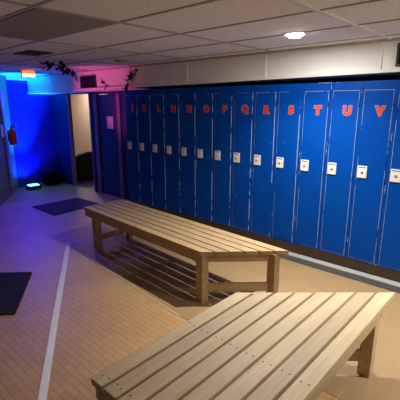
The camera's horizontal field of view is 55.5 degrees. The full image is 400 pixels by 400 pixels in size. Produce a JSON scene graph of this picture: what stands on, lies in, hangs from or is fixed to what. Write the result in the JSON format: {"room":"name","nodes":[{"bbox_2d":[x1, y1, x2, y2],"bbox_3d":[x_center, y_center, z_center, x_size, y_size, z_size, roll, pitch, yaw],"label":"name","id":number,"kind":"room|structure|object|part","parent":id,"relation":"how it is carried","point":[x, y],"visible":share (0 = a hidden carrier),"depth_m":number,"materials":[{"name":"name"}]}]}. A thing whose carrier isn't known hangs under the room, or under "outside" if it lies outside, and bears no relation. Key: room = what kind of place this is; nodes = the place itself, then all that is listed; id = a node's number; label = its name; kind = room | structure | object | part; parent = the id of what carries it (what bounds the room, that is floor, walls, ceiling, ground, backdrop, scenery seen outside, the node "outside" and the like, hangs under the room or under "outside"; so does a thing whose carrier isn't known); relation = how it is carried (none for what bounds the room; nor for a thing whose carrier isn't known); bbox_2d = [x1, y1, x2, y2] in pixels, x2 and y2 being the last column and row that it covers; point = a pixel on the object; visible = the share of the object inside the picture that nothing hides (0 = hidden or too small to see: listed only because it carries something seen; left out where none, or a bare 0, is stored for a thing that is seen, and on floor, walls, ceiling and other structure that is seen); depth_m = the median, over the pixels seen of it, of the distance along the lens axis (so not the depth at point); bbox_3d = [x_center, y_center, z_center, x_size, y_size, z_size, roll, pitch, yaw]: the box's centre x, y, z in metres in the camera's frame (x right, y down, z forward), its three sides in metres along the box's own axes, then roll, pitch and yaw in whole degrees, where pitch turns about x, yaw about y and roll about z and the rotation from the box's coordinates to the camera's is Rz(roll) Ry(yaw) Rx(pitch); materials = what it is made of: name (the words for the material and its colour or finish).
{"room":"locker room","nodes":[
{"label":"locker room","id":0,"kind":"room"},
{"bbox_2d":[0,74,17,204],"bbox_3d":[-2.743,-0.131,2.999,0.100,2.335,10.664,-3,15,-13],"label":"wall","id":1,"kind":"structure","parent":0,"point":[4,181],"depth_m":7.52,"materials":[{"name":"paint"}]},
{"bbox_2d":[0,124,5,137],"bbox_3d":[-3.782,-1.329,7.303,0.019,0.230,0.340,-3,15,-13],"label":"wall plate","id":2,"kind":"object","parent":1,"relation":"attached to","point":[1,126],"visible":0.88,"depth_m":7.21,"materials":[{"name":"grey plastic"}]},
{"bbox_2d":[0,94,12,194],"bbox_3d":[-3.785,-1.195,7.364,0.030,2.260,0.080,-3,15,-13],"label":"trim","id":3,"kind":"structure","parent":1,"relation":"attached to","point":[1,110],"depth_m":7.40,"materials":[{"name":"paint"}]},
{"bbox_2d":[7,125,20,144],"bbox_3d":[-3.689,-1.289,7.541,0.240,0.385,0.140,-9,17,-33],"label":"fire extinguisher","id":4,"kind":"object","parent":1,"relation":"attached to","point":[11,133],"visible":1,"depth_m":7.48,"materials":[{"name":"red metal"}]},
{"bbox_2d":[5,79,57,187],"bbox_3d":[-3.681,-1.499,8.414,0.100,2.335,1.100,13,19,41],"label":"wall","id":5,"kind":"structure","parent":0,"point":[35,152],"depth_m":8.35,"materials":[{"name":"blue paint"}]},
{"bbox_2d":[5,76,27,80],"bbox_3d":[-3.807,-2.530,7.894,0.049,0.079,0.438,13,19,41],"label":"trim","id":6,"kind":"structure","parent":5,"relation":"attached to","point":[6,77],"depth_m":7.87,"materials":[{"name":"white"}]},
{"bbox_2d":[71,94,102,156],"bbox_3d":[-3.021,-1.873,9.764,5.400,2.400,1.938,13,19,41],"label":"wall","id":7,"kind":"structure","parent":0,"point":[79,102],"depth_m":11.36,"materials":[{"name":"beige paint"}]},
{"bbox_2d":[0,177,399,399],"bbox_3d":[-1.869,0.760,4.441,14.900,0.101,9.000,13,19,41],"label":"floor","id":8,"kind":"structure","parent":0,"point":[103,319],"depth_m":3.39,"materials":[{"name":"tile"}]},
{"bbox_2d":[0,272,31,315],"bbox_3d":[-1.968,0.891,3.695,0.620,0.011,0.915,-2,14,-7],"label":"floor mat","id":9,"kind":"object","parent":8,"relation":"on","point":[13,285],"visible":1,"depth_m":3.73,"materials":[{"name":"black rubber"}]},
{"bbox_2d":[25,183,41,190],"bbox_3d":[-3.584,-0.290,8.169,0.200,0.109,0.268,13,19,41],"label":"uplight","id":10,"kind":"object","parent":8,"relation":"on","point":[35,186],"visible":1,"depth_m":8.11,"materials":[{"name":"black"}]},
{"bbox_2d":[42,169,64,184],"bbox_3d":[-3.309,-0.527,8.576,0.300,0.361,0.500,13,19,41],"label":"bag","id":11,"kind":"object","parent":8,"relation":"on","point":[50,178],"visible":0.99,"depth_m":8.46,"materials":[{"name":"black fabric"}]},
{"bbox_2d":[32,198,98,215],"bbox_3d":[-2.378,0.102,6.816,0.821,0.011,0.933,13,19,41],"label":"floor mat","id":12,"kind":"object","parent":8,"relation":"on","point":[64,206],"visible":0.92,"depth_m":6.74,"materials":[{"name":"black rubber"}]},
{"bbox_2d":[38,237,112,399],"bbox_3d":[-1.248,0.982,3.348,0.597,0.004,3.874,-2,14,-7],"label":"tape","id":13,"kind":"object","parent":8,"relation":"on","point":[43,390],"visible":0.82,"depth_m":3.04,"materials":[{"name":"white plastic"}]},
{"bbox_2d":[76,151,93,179],"bbox_3d":[-2.868,-0.862,9.248,0.750,0.689,0.880,13,19,41],"label":"armchair","id":14,"kind":"object","parent":8,"relation":"on","point":[84,162],"visible":0.4,"depth_m":8.88,"materials":[{"name":"black"}]},
{"bbox_2d":[68,243,179,316],"bbox_3d":[-0.954,0.786,4.122,0.018,0.004,2.336,-12,19,-40],"label":"trim","id":15,"kind":"structure","parent":8,"relation":"on","point":[68,243],"depth_m":3.89,"materials":[{"name":"beige"}]},
{"bbox_2d":[70,233,399,399],"bbox_3d":[1.487,1.094,2.909,7.620,0.002,1.740,13,19,41],"label":"floor panel","id":16,"kind":"object","parent":8,"relation":"on","point":[168,277],"visible":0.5,"depth_m":3.87,"materials":[{"name":"beige tile"}]},
{"bbox_2d":[83,199,288,302],"bbox_3d":[-0.346,0.514,4.158,0.592,0.507,2.644,-14,19,-43],"label":"bench","id":17,"kind":"object","parent":16,"relation":"on","point":[203,244],"visible":1,"depth_m":3.71,"materials":[{"name":"brown wood"}]},
{"bbox_3d":[-1.290,0.380,4.768,0.082,0.469,0.082,-14,19,-43],"label":"leg","id":18,"kind":"part","parent":17,"relation":"part of","materials":[{"name":"brown wood"}]},
{"bbox_3d":[-0.947,0.298,5.094,0.082,0.469,0.082,-14,19,-43],"label":"leg","id":19,"kind":"part","parent":17,"relation":"part of","materials":[{"name":"brown wood"}]},
{"bbox_3d":[0.019,0.707,3.474,0.082,0.469,0.082,-14,19,-43],"label":"leg","id":20,"kind":"part","parent":17,"relation":"part of","materials":[{"name":"brown wood"}]},
{"bbox_3d":[0.668,0.704,3.487,0.082,0.469,0.082,-14,19,-43],"label":"leg","id":21,"kind":"part","parent":17,"relation":"part of","materials":[{"name":"brown wood"}]},
{"bbox_2d":[91,292,394,399],"bbox_3d":[0.413,0.988,2.285,0.825,0.507,1.885,13,19,41],"label":"bench","id":22,"kind":"object","parent":8,"relation":"on","point":[280,345],"visible":1,"depth_m":2.03,"materials":[{"name":"brown wood"}]},
{"bbox_3d":[1.121,0.946,2.528,0.082,0.469,0.082,13,19,41],"label":"leg","id":23,"kind":"part","parent":22,"relation":"part of","materials":[{"name":"brown wood"}]},
{"bbox_2d":[280,254,399,292],"bbox_3d":[1.838,0.840,3.790,8.310,0.058,0.080,13,19,41],"label":"trim","id":24,"kind":"structure","parent":8,"relation":"on","point":[284,256],"depth_m":4.02,"materials":[{"name":"metal"}]},
{"bbox_2d":[0,0,399,75],"bbox_3d":[-1.238,-1.142,2.050,12.122,0.110,7.100,13,19,41],"label":"ceiling","id":25,"kind":"structure","parent":0,"point":[144,31],"depth_m":2.95,"materials":[{"name":"tile"}]},
{"bbox_2d":[20,70,34,77],"bbox_3d":[-2.914,-2.142,6.436,0.044,0.118,0.230,13,19,41],"label":"exit sign","id":26,"kind":"object","parent":25,"relation":"hanging from","point":[24,73],"visible":0.98,"depth_m":6.41,"materials":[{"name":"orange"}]},
{"bbox_3d":[-2.898,-2.158,6.417,0.002,0.048,0.217,13,19,41],"label":"panel","id":27,"kind":"part","parent":26,"relation":"part of","materials":[{"name":"orange"}]},
{"bbox_3d":[-2.898,-2.110,6.429,0.002,0.051,0.217,13,19,41],"label":"panel","id":28,"kind":"part","parent":26,"relation":"part of","materials":[{"name":"white plastic"}]},
{"bbox_2d":[13,50,52,55],"bbox_3d":[-1.880,-1.651,4.280,0.400,0.013,0.270,13,19,41],"label":"ceiling vent","id":29,"kind":"object","parent":25,"relation":"in","point":[27,52],"visible":1,"depth_m":4.24,"materials":[{"name":"grey metal"}]},
{"bbox_2d":[0,8,115,40],"bbox_3d":[-1.202,-1.288,2.835,1.165,0.010,0.580,13,19,41],"label":"tile","id":30,"kind":"structure","parent":25,"relation":"attached to","point":[38,24],"depth_m":2.71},
{"bbox_2d":[39,60,77,80],"bbox_3d":[-2.018,-1.985,5.864,0.316,0.213,1.950,-1,14,-4],"label":"ivy vine","id":31,"kind":"object","parent":25,"relation":"hanging from","point":[67,71],"visible":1,"depth_m":5.14,"materials":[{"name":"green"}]},
{"bbox_2d":[114,59,128,62],"bbox_3d":[-1.027,-1.815,4.980,0.194,0.040,0.194,13,19,41],"label":"smoke detector","id":32,"kind":"object","parent":25,"relation":"attached to","point":[115,60],"visible":1,"depth_m":4.93,"materials":[{"name":"beige plastic"}]},
{"bbox_2d":[283,32,306,37],"bbox_3d":[0.781,-1.351,3.131,0.196,0.034,0.196,13,19,41],"label":"recessed light","id":33,"kind":"object","parent":25,"relation":"in","point":[289,34],"visible":0.99,"depth_m":3.09,"materials":[{"name":"white"}]},
{"bbox_3d":[-0.435,-0.849,1.089,0.032,0.012,6.290,13,19,41],"label":"rail","id":34,"kind":"part","parent":25,"relation":"part of","materials":[{"name":"white metal"}]},
{"bbox_2d":[27,38,399,93],"bbox_3d":[0.782,-1.533,4.500,11.596,0.349,0.520,13,19,41],"label":"soffit","id":35,"kind":"structure","parent":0,"point":[374,58],"depth_m":4.39,"materials":[{"name":"white paint"}]},
{"bbox_2d":[80,75,96,87],"bbox_3d":[-1.935,-2.040,6.563,0.480,0.200,0.019,13,19,41],"label":"air vent","id":36,"kind":"object","parent":35,"relation":"in","point":[85,81],"visible":1,"depth_m":6.56,"materials":[{"name":"grey metal"}]},
{"bbox_2d":[123,68,137,90],"bbox_3d":[-1.040,-1.823,5.739,0.306,0.330,0.120,13,19,41],"label":"ivy vine","id":37,"kind":"object","parent":35,"relation":"attached to","point":[130,76],"visible":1,"depth_m":5.76,"materials":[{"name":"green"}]},
{"bbox_2d":[395,43,399,66],"bbox_3d":[1.905,-1.234,3.181,0.480,0.195,0.019,13,19,41],"label":"air vent","id":38,"kind":"object","parent":35,"relation":"in","point":[397,63],"visible":1,"depth_m":3.33,"materials":[{"name":"grey metal"}]},
{"bbox_2d":[51,76,399,199],"bbox_3d":[0.978,-0.625,4.953,11.800,2.335,0.060,13,19,41],"label":"wall","id":39,"kind":"structure","parent":0,"point":[59,105],"depth_m":7.81,"materials":[{"name":"blue paint"}]},
{"bbox_2d":[66,94,96,190],"bbox_3d":[-2.480,-1.210,8.019,0.900,1.968,0.084,13,19,41],"label":"door frame","id":40,"kind":"structure","parent":39,"relation":"attached to","point":[68,97],"depth_m":8.15,"materials":[{"name":"paint"}]},
{"bbox_2d":[97,94,120,196],"bbox_3d":[-1.761,-1.038,7.361,0.636,1.944,0.095,13,19,41],"label":"door","id":41,"kind":"structure","parent":39,"relation":"in","point":[106,103],"depth_m":7.38,"materials":[{"name":"blue paint"}]},
{"bbox_2d":[107,116,112,128],"bbox_3d":[-1.709,-1.468,7.218,0.200,0.230,0.002,13,19,41],"label":"notice","id":42,"kind":"object","parent":41,"relation":"attached to","point":[109,119],"visible":1,"depth_m":7.22,"materials":[{"name":"white paper"}]},
{"bbox_2d":[93,94,124,198],"bbox_3d":[-1.746,-1.042,7.376,0.850,1.958,0.084,13,19,41],"label":"door frame","id":43,"kind":"structure","parent":39,"relation":"attached to","point":[95,102],"depth_m":7.34,"materials":[{"name":"paint"}]},
{"bbox_2d":[129,199,399,281],"bbox_3d":[2.021,0.688,3.960,8.310,0.129,0.436,13,19,41],"label":"trim","id":44,"kind":"structure","parent":39,"relation":"attached to","point":[379,271],"depth_m":4.38,"materials":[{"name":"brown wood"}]},
{"bbox_2d":[125,90,140,202],"bbox_3d":[-0.923,-0.873,6.228,0.303,1.777,0.488,13,19,41],"label":"locker","id":45,"kind":"object","parent":44,"relation":"on","point":[131,105],"visible":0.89,"depth_m":6.05,"materials":[{"name":"metal"}]},
{"bbox_2d":[137,89,153,205],"bbox_3d":[-0.696,-0.822,6.029,0.303,1.777,0.488,13,19,41],"label":"locker","id":46,"kind":"object","parent":44,"relation":"on","point":[143,96],"visible":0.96,"depth_m":5.85,"materials":[{"name":"metal"}]},
{"bbox_2d":[150,89,166,209],"bbox_3d":[-0.470,-0.772,5.830,0.303,1.777,0.488,13,19,41],"label":"locker","id":47,"kind":"object","parent":44,"relation":"on","point":[157,96],"visible":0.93,"depth_m":5.65,"materials":[{"name":"metal"}]},
{"bbox_3d":[-0.679,-0.777,5.707,0.092,0.120,0.012,13,19,41],"label":"lock plate","id":48,"kind":"part","parent":47,"relation":"part of","materials":[{"name":"metal"}]},
{"bbox_2d":[164,88,180,213],"bbox_3d":[-0.243,-0.722,5.632,0.303,1.777,0.488,13,19,41],"label":"locker","id":49,"kind":"object","parent":44,"relation":"on","point":[172,95],"visible":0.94,"depth_m":5.46,"materials":[{"name":"metal"}]},
{"bbox_3d":[-0.452,-0.726,5.509,0.092,0.120,0.012,13,19,41],"label":"lock plate","id":50,"kind":"part","parent":49,"relation":"part of","materials":[{"name":"metal"}]},
{"bbox_2d":[180,88,196,217],"bbox_3d":[-0.017,-0.672,5.433,0.303,1.777,0.488,13,19,41],"label":"locker","id":51,"kind":"object","parent":44,"relation":"on","point":[187,95],"visible":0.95,"depth_m":5.26,"materials":[{"name":"metal"}]},
{"bbox_3d":[-0.226,-0.676,5.310,0.092,0.120,0.012,13,19,41],"label":"lock plate","id":52,"kind":"part","parent":51,"relation":"part of","materials":[{"name":"metal"}]},
{"bbox_2d":[196,87,213,221],"bbox_3d":[0.210,-0.621,5.234,0.303,1.777,0.488,13,19,41],"label":"locker","id":53,"kind":"object","parent":44,"relation":"on","point":[204,95],"visible":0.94,"depth_m":5.05,"materials":[{"name":"metal"}]},
{"bbox_3d":[0.001,-0.626,5.111,0.092,0.120,0.012,13,19,41],"label":"lock plate","id":54,"kind":"part","parent":53,"relation":"part of","materials":[{"name":"metal"}]},
{"bbox_2d":[213,86,233,226],"bbox_3d":[0.436,-0.571,5.035,0.303,1.777,0.488,13,19,41],"label":"locker","id":55,"kind":"object","parent":44,"relation":"on","point":[223,96],"visible":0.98,"depth_m":4.86,"materials":[{"name":"metal"}]},
{"bbox_3d":[0.227,-0.576,4.912,0.092,0.120,0.012,13,19,41],"label":"lock plate","id":56,"kind":"part","parent":55,"relation":"part of","materials":[{"name":"metal"}]},
{"bbox_2d":[231,85,254,231],"bbox_3d":[0.663,-0.521,4.837,0.303,1.777,0.488,13,19,41],"label":"locker","id":57,"kind":"object","parent":44,"relation":"on","point":[244,96],"visible":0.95,"depth_m":4.66,"materials":[{"name":"metal"}]},
{"bbox_3d":[0.454,-0.526,4.714,0.092,0.120,0.012,13,19,41],"label":"lock plate","id":58,"kind":"part","parent":57,"relation":"part of","materials":[{"name":"metal"}]},
{"bbox_2d":[250,84,277,237],"bbox_3d":[0.889,-0.471,4.638,0.303,1.777,0.488,13,19,41],"label":"locker","id":59,"kind":"object","parent":44,"relation":"on","point":[266,96],"visible":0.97,"depth_m":4.46,"materials":[{"name":"metal"}]},
{"bbox_3d":[0.680,-0.475,4.515,0.092,0.120,0.012,13,19,41],"label":"lock plate","id":60,"kind":"part","parent":59,"relation":"part of","materials":[{"name":"metal"}]},
{"bbox_2d":[271,83,303,243],"bbox_3d":[1.116,-0.421,4.439,0.303,1.777,0.488,13,19,41],"label":"locker","id":61,"kind":"object","parent":44,"relation":"on","point":[290,96],"visible":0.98,"depth_m":4.26,"materials":[{"name":"metal"}]},
{"bbox_3d":[0.907,-0.425,4.316,0.092,0.120,0.012,13,19,41],"label":"lock plate","id":62,"kind":"part","parent":61,"relation":"part of","materials":[{"name":"metal"}]},
{"bbox_2d":[294,82,331,249],"bbox_3d":[1.342,-0.370,4.240,0.303,1.777,0.488,13,19,41],"label":"locker","id":63,"kind":"object","parent":44,"relation":"on","point":[316,96],"visible":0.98,"depth_m":4.06,"materials":[{"name":"metal"}]},
{"bbox_3d":[1.133,-0.375,4.117,0.092,0.120,0.012,13,19,41],"label":"lock plate","id":64,"kind":"part","parent":63,"relation":"part of","materials":[{"name":"metal"}]},
{"bbox_2d":[319,81,363,256],"bbox_3d":[1.569,-0.320,4.041,0.303,1.777,0.488,13,19,41],"label":"locker","id":65,"kind":"object","parent":44,"relation":"on","point":[346,97],"visible":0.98,"depth_m":3.86,"materials":[{"name":"metal"}]},
{"bbox_3d":[1.359,-0.325,3.919,0.092,0.120,0.012,13,19,41],"label":"lock plate","id":66,"kind":"part","parent":65,"relation":"part of","materials":[{"name":"metal"}]},
{"bbox_2d":[346,80,398,264],"bbox_3d":[1.795,-0.270,3.843,0.303,1.777,0.488,13,19,41],"label":"locker","id":67,"kind":"object","parent":44,"relation":"on","point":[378,105],"visible":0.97,"depth_m":3.66,"materials":[{"name":"metal"}]},
{"bbox_3d":[1.586,-0.275,3.720,0.092,0.120,0.012,13,19,41],"label":"lock plate","id":68,"kind":"part","parent":67,"relation":"part of","materials":[{"name":"metal"}]},
{"bbox_2d":[376,80,399,271],"bbox_3d":[2.022,-0.220,3.644,0.303,1.777,0.488,13,19,41],"label":"locker","id":69,"kind":"object","parent":44,"relation":"on","point":[388,256],"visible":1,"depth_m":3.60,"materials":[{"name":"metal"}]},
{"bbox_3d":[1.812,-0.224,3.521,0.092,0.120,0.012,13,19,41],"label":"lock plate","id":70,"kind":"part","parent":69,"relation":"part of","materials":[{"name":"metal"}]},
{"bbox_2d":[286,251,399,287],"bbox_3d":[1.989,0.765,3.942,8.310,0.012,0.533,13,19,41],"label":"floor line","id":71,"kind":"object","parent":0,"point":[328,264],"depth_m":4.03,"materials":[{"name":"white paint"}]}
]}

